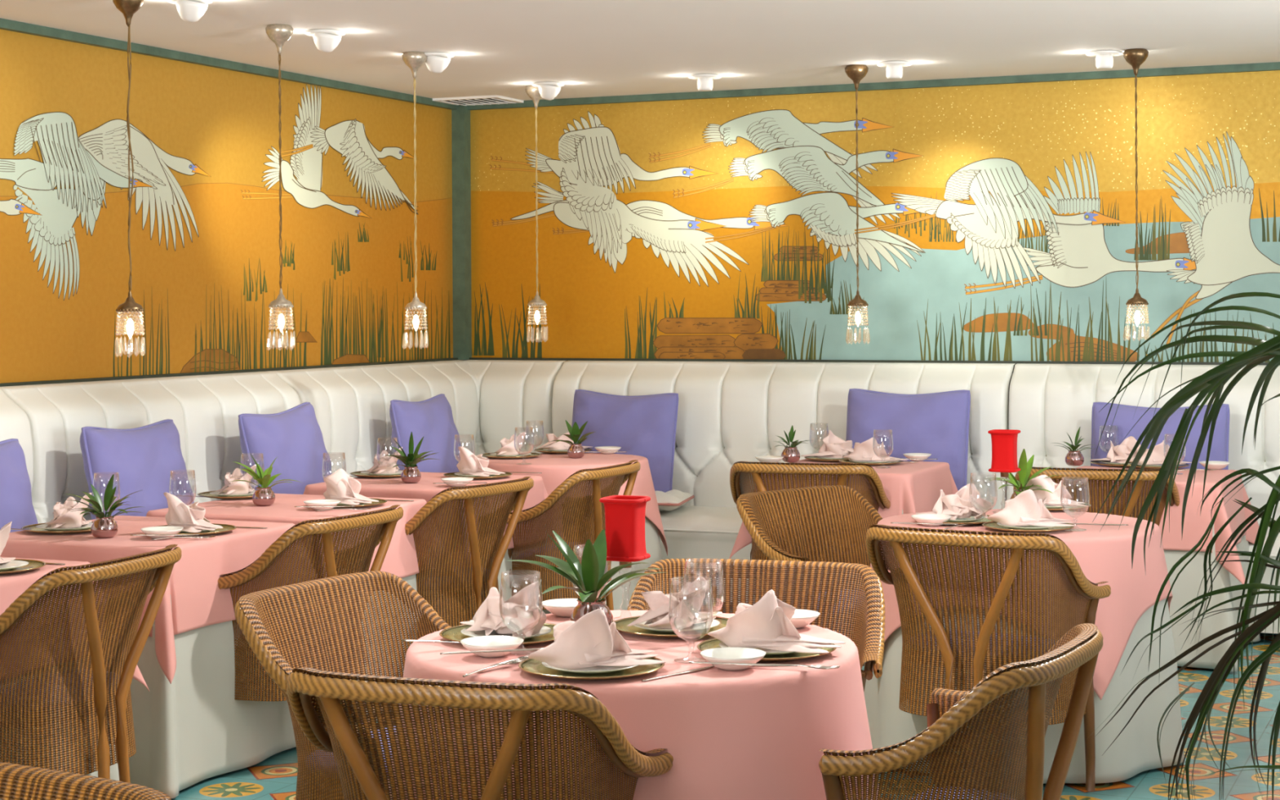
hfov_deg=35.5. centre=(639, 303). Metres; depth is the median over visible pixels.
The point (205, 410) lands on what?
banquette
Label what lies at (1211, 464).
dish
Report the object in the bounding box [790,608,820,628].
dish
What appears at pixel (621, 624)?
charger plate
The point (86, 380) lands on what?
trim
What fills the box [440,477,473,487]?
dish
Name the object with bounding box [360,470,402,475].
dinner plate
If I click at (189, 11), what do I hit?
ceiling spotlight
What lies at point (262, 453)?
goblet
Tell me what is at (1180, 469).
fork
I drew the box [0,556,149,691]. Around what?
cloth
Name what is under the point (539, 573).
goblet
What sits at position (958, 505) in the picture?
folded napkin
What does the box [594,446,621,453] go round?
dish
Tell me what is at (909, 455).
dish
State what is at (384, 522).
wicker armchair
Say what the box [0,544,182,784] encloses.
wicker armchair
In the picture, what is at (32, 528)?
charger plate
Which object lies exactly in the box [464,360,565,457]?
banquette
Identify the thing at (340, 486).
folded napkin
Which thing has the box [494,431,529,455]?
folded napkin
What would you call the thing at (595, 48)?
ceiling
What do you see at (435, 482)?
table knife
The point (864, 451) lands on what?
folded napkin
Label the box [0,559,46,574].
charger plate
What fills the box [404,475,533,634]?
wicker armchair
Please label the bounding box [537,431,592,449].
folded napkin
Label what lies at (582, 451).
table knife
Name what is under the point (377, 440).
goblet
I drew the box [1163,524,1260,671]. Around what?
tablecloth
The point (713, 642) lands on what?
charger plate
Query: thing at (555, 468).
cloth
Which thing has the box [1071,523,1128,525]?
table knife
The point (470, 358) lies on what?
trim
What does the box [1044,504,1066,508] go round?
dinner plate
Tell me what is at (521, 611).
folded napkin
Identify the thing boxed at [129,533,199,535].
table knife
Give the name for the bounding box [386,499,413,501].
table knife
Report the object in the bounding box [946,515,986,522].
dinner plate
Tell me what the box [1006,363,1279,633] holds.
banquette
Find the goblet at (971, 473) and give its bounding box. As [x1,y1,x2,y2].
[968,472,997,525]
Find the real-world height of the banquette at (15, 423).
1.128 m
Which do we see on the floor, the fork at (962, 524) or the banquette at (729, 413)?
the banquette at (729, 413)
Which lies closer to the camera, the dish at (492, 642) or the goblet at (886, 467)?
the dish at (492, 642)
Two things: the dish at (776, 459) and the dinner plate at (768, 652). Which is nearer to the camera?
the dinner plate at (768, 652)
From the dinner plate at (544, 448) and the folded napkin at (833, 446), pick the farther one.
the dinner plate at (544, 448)
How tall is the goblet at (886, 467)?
0.167 m
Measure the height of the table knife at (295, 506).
0.004 m
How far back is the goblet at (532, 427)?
9.12 m
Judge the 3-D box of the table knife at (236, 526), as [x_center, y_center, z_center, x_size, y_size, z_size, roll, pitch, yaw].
[-1.320,0.735,6.582,0.210,0.004,0.019,0,0,18]
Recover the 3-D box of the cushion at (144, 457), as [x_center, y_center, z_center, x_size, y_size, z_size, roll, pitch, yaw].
[-1.909,0.738,7.660,0.237,0.562,0.555,0,0,23]
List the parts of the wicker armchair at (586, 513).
leg, leg, rim frame, leg, leg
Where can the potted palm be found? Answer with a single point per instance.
(1213, 381)
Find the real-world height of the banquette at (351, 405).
1.128 m
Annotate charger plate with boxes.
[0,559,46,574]
[21,521,93,533]
[156,523,236,536]
[197,489,275,499]
[321,497,386,508]
[349,471,400,478]
[439,622,555,645]
[443,471,512,479]
[481,452,541,458]
[518,657,664,679]
[533,448,592,453]
[613,615,728,637]
[697,638,835,661]
[804,456,848,462]
[838,458,903,465]
[911,515,992,524]
[982,520,1074,532]
[1047,502,1091,511]
[1089,460,1151,466]
[1121,462,1190,469]
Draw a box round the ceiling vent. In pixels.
[432,95,523,106]
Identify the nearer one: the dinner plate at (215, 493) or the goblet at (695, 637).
the goblet at (695, 637)
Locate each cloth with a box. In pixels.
[0,515,315,684]
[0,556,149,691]
[146,493,459,589]
[302,471,564,566]
[387,609,878,799]
[487,453,667,555]
[728,458,958,559]
[863,509,1172,700]
[1053,466,1258,584]
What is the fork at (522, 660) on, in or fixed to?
on the cloth at (753, 732)
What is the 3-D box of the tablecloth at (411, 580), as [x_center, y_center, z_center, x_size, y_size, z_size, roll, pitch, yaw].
[-1.281,1.109,7.336,0.903,0.731,0.896,0,0,23]
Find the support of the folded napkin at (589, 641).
on the dinner plate at (595, 669)
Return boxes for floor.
[170,600,1279,799]
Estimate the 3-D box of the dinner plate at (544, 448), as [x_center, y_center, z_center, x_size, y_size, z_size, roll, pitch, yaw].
[-0.378,0.720,9.834,0.198,0.014,0.198,0,0,23]
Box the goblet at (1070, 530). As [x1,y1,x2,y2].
[1060,477,1089,531]
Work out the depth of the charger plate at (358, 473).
8.42 m
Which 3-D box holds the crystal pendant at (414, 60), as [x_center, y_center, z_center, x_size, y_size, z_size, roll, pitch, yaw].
[-0.981,-0.448,8.726,0.109,1.293,0.111,0,0,-40]
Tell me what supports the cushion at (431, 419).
on the banquette at (351, 405)
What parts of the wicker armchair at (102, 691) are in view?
seat, rim frame, leg, leg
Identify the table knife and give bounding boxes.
[45,562,65,564]
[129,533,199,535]
[175,495,202,497]
[235,526,267,528]
[294,506,355,506]
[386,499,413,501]
[401,640,457,642]
[433,482,487,484]
[440,648,542,654]
[506,471,542,473]
[582,451,626,452]
[641,665,714,681]
[688,661,797,666]
[889,457,937,459]
[890,522,958,524]
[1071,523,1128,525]
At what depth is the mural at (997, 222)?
10.02 m
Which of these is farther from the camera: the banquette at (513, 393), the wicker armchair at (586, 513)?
the banquette at (513, 393)
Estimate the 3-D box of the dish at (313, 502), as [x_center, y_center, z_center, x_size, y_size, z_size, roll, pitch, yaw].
[-1.135,0.721,7.139,0.132,0.031,0.132,0,0,23]
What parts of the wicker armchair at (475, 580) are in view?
seat, rim frame, leg, leg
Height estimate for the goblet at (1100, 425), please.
0.167 m
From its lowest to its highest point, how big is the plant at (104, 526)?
0.205 m
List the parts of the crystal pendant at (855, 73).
cord, bulb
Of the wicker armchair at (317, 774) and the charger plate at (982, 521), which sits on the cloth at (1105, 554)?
the charger plate at (982, 521)
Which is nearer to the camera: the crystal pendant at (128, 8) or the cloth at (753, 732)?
the cloth at (753, 732)
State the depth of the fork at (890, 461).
9.04 m
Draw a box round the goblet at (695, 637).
[683,560,724,639]
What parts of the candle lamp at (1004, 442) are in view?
lamp shade, shade trim, shade trim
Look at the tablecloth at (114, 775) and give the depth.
5.64 m
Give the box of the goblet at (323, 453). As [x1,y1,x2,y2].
[321,453,346,478]
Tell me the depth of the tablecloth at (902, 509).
8.73 m
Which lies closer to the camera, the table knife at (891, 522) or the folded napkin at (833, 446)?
the table knife at (891, 522)
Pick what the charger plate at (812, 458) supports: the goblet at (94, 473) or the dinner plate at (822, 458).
the dinner plate at (822, 458)
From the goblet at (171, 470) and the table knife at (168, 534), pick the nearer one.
the table knife at (168, 534)
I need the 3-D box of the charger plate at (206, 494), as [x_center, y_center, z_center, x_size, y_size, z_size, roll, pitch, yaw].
[-1.542,0.731,7.637,0.291,0.015,0.291,0,0,23]
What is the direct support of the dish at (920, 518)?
on the cloth at (1105, 554)
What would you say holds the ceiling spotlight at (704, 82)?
attached to the ceiling
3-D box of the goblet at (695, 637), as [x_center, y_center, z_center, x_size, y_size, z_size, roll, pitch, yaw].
[0.139,0.644,4.362,0.091,0.167,0.091,0,0,23]
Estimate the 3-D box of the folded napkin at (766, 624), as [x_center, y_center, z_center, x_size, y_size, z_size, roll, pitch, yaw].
[0.272,0.652,4.152,0.290,0.126,0.150,0,0,23]
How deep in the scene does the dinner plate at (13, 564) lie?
5.57 m
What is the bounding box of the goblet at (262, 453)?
[240,453,264,496]
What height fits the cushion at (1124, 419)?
0.545 m
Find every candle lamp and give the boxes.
[599,495,650,618]
[987,429,1020,513]
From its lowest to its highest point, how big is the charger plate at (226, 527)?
0.015 m
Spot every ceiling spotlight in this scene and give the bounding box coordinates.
[166,0,212,22]
[305,29,345,53]
[424,52,453,73]
[531,81,564,100]
[688,74,721,91]
[876,61,911,79]
[1085,49,1123,69]
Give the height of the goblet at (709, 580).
0.167 m
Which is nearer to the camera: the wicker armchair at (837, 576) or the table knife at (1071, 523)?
the wicker armchair at (837, 576)
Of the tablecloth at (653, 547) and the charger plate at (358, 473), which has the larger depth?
the tablecloth at (653, 547)
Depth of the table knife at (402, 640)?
4.33 m
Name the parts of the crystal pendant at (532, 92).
cord, bulb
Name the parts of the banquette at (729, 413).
seat, backrest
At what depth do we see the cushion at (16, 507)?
6.94 m
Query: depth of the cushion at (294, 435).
8.48 m
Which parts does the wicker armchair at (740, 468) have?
leg, rim frame, leg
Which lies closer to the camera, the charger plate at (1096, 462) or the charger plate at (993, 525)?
the charger plate at (993, 525)
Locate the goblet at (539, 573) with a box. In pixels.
[499,571,542,654]
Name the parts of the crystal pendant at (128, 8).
cord, bulb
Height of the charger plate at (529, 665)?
0.015 m
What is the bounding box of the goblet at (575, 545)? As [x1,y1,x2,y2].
[572,545,610,597]
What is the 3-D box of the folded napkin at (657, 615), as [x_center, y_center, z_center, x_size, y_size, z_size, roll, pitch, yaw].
[0.092,0.661,4.469,0.156,0.111,0.290,0,0,25]
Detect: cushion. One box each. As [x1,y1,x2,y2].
[0,438,38,532]
[80,418,194,519]
[238,402,331,494]
[305,728,395,777]
[389,393,461,472]
[571,389,678,492]
[654,488,694,511]
[845,388,970,490]
[1090,401,1230,469]
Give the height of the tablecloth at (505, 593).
0.731 m
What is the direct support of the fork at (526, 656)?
on the cloth at (753, 732)
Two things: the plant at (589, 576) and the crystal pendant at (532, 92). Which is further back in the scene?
the crystal pendant at (532, 92)
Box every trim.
[0,17,457,110]
[0,357,457,386]
[451,103,471,359]
[466,62,1279,110]
[469,357,1268,373]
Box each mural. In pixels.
[0,29,453,382]
[470,70,1279,362]
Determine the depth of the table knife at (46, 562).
5.66 m
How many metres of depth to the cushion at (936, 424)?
9.41 m
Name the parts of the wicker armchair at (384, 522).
rim frame, leg, leg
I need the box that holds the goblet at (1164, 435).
[1163,435,1186,474]
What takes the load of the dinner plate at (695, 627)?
on the charger plate at (621, 624)
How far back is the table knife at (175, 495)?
7.66 m
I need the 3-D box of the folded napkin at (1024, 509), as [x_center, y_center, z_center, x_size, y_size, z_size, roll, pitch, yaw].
[1.252,0.648,6.396,0.274,0.123,0.168,0,0,18]
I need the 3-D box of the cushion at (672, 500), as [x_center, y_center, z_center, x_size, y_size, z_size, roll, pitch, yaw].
[0.021,0.972,9.910,0.439,0.103,0.440,0,0,11]
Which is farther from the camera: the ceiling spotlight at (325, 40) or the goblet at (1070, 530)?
the ceiling spotlight at (325, 40)
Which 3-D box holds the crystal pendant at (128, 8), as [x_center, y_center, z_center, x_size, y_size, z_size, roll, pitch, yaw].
[-1.798,-0.450,7.043,0.109,1.279,0.110,0,0,-4]
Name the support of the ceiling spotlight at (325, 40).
attached to the ceiling
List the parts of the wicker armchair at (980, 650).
leg, seat, rim frame, leg, panel, leg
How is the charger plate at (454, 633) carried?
on the cloth at (753, 732)
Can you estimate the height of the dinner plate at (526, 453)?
0.014 m
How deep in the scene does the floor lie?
6.31 m
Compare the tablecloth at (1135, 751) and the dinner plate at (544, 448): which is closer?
the tablecloth at (1135, 751)
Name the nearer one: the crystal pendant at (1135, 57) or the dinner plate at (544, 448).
the crystal pendant at (1135, 57)
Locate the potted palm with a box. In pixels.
[1093,292,1279,799]
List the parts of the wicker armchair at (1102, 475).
rim frame, leg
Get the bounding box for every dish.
[140,525,183,539]
[303,499,340,510]
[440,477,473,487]
[460,635,524,657]
[540,598,577,617]
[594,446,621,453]
[700,647,765,671]
[755,455,783,463]
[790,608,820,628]
[902,453,931,461]
[911,514,951,526]
[1199,461,1230,469]
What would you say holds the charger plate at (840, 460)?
on the cloth at (910, 487)
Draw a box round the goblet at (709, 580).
[668,577,713,663]
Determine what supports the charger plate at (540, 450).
on the cloth at (555, 468)
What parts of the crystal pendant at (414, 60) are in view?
cord, bulb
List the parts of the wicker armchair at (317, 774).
leg, seat, rim frame, leg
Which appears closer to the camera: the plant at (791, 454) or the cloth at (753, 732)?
the cloth at (753, 732)
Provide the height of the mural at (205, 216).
1.360 m
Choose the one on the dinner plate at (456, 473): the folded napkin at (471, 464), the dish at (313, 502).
the folded napkin at (471, 464)
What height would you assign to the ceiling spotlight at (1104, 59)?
0.074 m
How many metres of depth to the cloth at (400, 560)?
7.25 m
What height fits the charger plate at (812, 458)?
0.015 m
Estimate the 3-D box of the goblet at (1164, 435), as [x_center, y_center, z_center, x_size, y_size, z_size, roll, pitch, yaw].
[2.245,0.632,8.401,0.091,0.167,0.091,0,0,23]
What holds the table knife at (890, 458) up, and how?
on the cloth at (910, 487)
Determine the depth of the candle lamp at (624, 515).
4.55 m
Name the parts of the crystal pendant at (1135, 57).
cord, bulb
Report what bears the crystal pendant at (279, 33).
hanging from the ceiling
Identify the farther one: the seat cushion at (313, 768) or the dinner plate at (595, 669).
the seat cushion at (313, 768)
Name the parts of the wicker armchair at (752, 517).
leg, rim frame, leg, panel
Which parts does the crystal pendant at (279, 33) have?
cord, bulb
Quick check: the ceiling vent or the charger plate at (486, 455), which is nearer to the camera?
the charger plate at (486, 455)
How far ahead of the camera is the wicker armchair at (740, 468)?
8.40 m
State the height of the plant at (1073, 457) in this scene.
0.171 m
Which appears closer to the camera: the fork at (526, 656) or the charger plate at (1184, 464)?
the fork at (526, 656)
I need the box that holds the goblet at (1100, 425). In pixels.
[1098,425,1119,452]
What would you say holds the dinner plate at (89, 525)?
on the charger plate at (32, 528)
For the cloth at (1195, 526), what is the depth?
8.03 m
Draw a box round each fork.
[151,535,215,540]
[315,507,371,511]
[462,657,527,676]
[477,654,528,672]
[752,663,839,669]
[886,461,919,462]
[943,524,977,529]
[1174,469,1217,471]
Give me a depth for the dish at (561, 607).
4.67 m
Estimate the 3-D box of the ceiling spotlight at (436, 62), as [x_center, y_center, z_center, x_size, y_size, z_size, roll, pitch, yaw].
[-0.897,-1.052,8.775,0.160,0.086,0.160,0,0,23]
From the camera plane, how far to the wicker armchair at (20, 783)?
2.84 m
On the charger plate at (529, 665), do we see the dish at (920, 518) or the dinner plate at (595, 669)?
the dinner plate at (595, 669)
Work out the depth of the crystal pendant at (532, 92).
10.08 m
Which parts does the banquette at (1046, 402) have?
backrest, seat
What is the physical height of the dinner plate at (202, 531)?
0.014 m
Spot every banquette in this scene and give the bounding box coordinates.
[0,371,301,523]
[0,389,38,522]
[266,360,484,477]
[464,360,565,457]
[551,360,1015,601]
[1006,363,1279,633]
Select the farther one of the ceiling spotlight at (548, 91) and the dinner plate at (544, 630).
the ceiling spotlight at (548, 91)
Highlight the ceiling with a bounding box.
[0,0,1279,100]
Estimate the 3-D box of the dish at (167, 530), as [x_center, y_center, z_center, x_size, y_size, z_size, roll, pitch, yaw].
[-1.503,0.723,6.292,0.132,0.031,0.132,0,0,23]
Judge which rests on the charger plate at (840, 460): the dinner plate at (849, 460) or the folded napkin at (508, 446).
the dinner plate at (849, 460)
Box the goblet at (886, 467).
[872,429,893,468]
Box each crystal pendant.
[112,0,145,357]
[265,23,293,349]
[401,51,428,348]
[524,84,546,342]
[844,64,868,338]
[1123,48,1148,338]
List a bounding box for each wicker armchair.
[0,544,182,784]
[0,761,171,799]
[217,504,403,701]
[234,570,450,799]
[286,667,673,799]
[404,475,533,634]
[506,459,640,610]
[626,558,884,693]
[729,461,890,594]
[736,484,883,666]
[818,622,1102,799]
[866,524,1111,791]
[1013,466,1179,526]
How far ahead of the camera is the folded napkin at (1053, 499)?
6.99 m
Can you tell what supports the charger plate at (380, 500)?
on the cloth at (400, 560)
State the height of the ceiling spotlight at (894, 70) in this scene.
0.074 m
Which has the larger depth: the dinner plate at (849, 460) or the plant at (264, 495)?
the dinner plate at (849, 460)
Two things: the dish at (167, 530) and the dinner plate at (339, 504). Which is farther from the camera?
the dinner plate at (339, 504)
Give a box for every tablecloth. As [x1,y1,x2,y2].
[0,657,119,799]
[128,577,314,798]
[313,542,439,714]
[442,529,556,626]
[555,515,662,610]
[746,509,903,604]
[863,598,1184,783]
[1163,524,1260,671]
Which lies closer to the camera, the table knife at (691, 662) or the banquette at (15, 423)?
the table knife at (691, 662)
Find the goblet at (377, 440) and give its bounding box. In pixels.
[376,440,398,478]
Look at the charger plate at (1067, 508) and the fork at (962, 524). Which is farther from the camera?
the charger plate at (1067, 508)
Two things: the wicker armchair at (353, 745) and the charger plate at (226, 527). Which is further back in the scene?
the charger plate at (226, 527)
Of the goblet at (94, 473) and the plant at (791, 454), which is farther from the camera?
the plant at (791, 454)
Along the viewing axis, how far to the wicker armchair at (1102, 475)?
8.01 m
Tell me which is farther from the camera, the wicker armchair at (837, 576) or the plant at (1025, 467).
the plant at (1025, 467)
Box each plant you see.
[66,474,142,537]
[231,454,301,506]
[380,431,439,483]
[506,529,665,626]
[551,420,593,457]
[775,425,813,462]
[985,448,1056,499]
[1053,426,1096,466]
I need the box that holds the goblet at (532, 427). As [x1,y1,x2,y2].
[514,426,533,464]
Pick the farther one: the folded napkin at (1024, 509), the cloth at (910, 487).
the cloth at (910, 487)
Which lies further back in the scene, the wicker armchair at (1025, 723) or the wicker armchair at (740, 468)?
the wicker armchair at (740, 468)
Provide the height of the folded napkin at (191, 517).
0.123 m
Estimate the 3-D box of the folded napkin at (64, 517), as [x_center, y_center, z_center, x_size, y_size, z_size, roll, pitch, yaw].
[-1.867,0.671,6.530,0.159,0.112,0.274,0,0,-7]
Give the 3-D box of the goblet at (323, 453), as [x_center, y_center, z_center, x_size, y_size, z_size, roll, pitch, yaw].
[-1.164,0.652,7.613,0.091,0.167,0.091,0,0,23]
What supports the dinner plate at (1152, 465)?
on the charger plate at (1184, 464)
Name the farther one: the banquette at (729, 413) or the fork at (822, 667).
the banquette at (729, 413)
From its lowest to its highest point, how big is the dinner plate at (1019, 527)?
0.014 m
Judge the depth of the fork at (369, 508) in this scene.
7.08 m
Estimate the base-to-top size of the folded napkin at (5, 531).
0.123 m
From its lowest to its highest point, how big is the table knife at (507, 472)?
0.004 m
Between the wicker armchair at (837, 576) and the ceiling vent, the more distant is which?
the ceiling vent
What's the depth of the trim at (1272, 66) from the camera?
9.97 m
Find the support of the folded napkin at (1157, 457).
on the dinner plate at (1152, 465)
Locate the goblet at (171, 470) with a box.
[168,470,195,505]
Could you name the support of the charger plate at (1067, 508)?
on the cloth at (1105, 554)
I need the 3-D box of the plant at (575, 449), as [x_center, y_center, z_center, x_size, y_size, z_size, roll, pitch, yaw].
[-0.314,0.643,9.480,0.216,0.177,0.210,0,0,-15]
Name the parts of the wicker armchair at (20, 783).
rim frame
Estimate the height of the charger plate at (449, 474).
0.015 m
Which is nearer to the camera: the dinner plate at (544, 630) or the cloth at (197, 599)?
the dinner plate at (544, 630)
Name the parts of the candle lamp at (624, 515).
shade trim, lamp shade, shade trim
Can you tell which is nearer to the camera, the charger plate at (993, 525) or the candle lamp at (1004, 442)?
the charger plate at (993, 525)
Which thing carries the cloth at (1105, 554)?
on the tablecloth at (1135, 751)
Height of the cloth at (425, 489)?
0.392 m
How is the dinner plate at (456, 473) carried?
on the charger plate at (449, 474)
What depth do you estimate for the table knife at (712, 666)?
3.94 m
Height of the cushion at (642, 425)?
0.578 m
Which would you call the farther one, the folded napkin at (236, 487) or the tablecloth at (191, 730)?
the folded napkin at (236, 487)
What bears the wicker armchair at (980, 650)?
on the floor
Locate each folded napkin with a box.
[0,521,15,563]
[44,492,92,528]
[163,492,222,533]
[216,464,256,494]
[323,468,378,505]
[365,447,402,474]
[456,446,505,476]
[459,578,546,637]
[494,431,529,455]
[528,608,666,668]
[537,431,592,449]
[626,576,722,629]
[707,589,845,653]
[800,430,853,457]
[842,437,906,461]
[915,483,992,519]
[987,488,1075,526]
[1025,475,1087,506]
[1089,435,1147,462]
[1128,440,1191,464]
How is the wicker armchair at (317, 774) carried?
on the floor
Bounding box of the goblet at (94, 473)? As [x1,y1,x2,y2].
[92,472,119,522]
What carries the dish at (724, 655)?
on the cloth at (753, 732)
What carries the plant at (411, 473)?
on the cloth at (425, 489)
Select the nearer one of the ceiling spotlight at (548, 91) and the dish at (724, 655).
the dish at (724, 655)
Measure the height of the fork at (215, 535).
0.010 m
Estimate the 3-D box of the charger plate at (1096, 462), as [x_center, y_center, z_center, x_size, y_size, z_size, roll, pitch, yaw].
[2.144,0.710,8.868,0.291,0.015,0.291,0,0,23]
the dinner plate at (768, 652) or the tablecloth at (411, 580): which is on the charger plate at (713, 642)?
the dinner plate at (768, 652)
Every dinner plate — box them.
[0,560,28,571]
[35,522,93,531]
[165,524,222,533]
[209,489,254,497]
[337,501,372,505]
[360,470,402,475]
[454,472,500,476]
[461,626,551,639]
[489,452,531,456]
[542,662,639,674]
[543,448,567,451]
[631,618,719,632]
[719,641,797,655]
[813,456,845,459]
[848,459,889,462]
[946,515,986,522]
[996,522,1056,529]
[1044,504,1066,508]
[1101,460,1131,464]
[1137,464,1177,466]
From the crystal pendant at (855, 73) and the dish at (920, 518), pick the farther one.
the crystal pendant at (855, 73)
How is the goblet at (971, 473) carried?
on the cloth at (1105, 554)

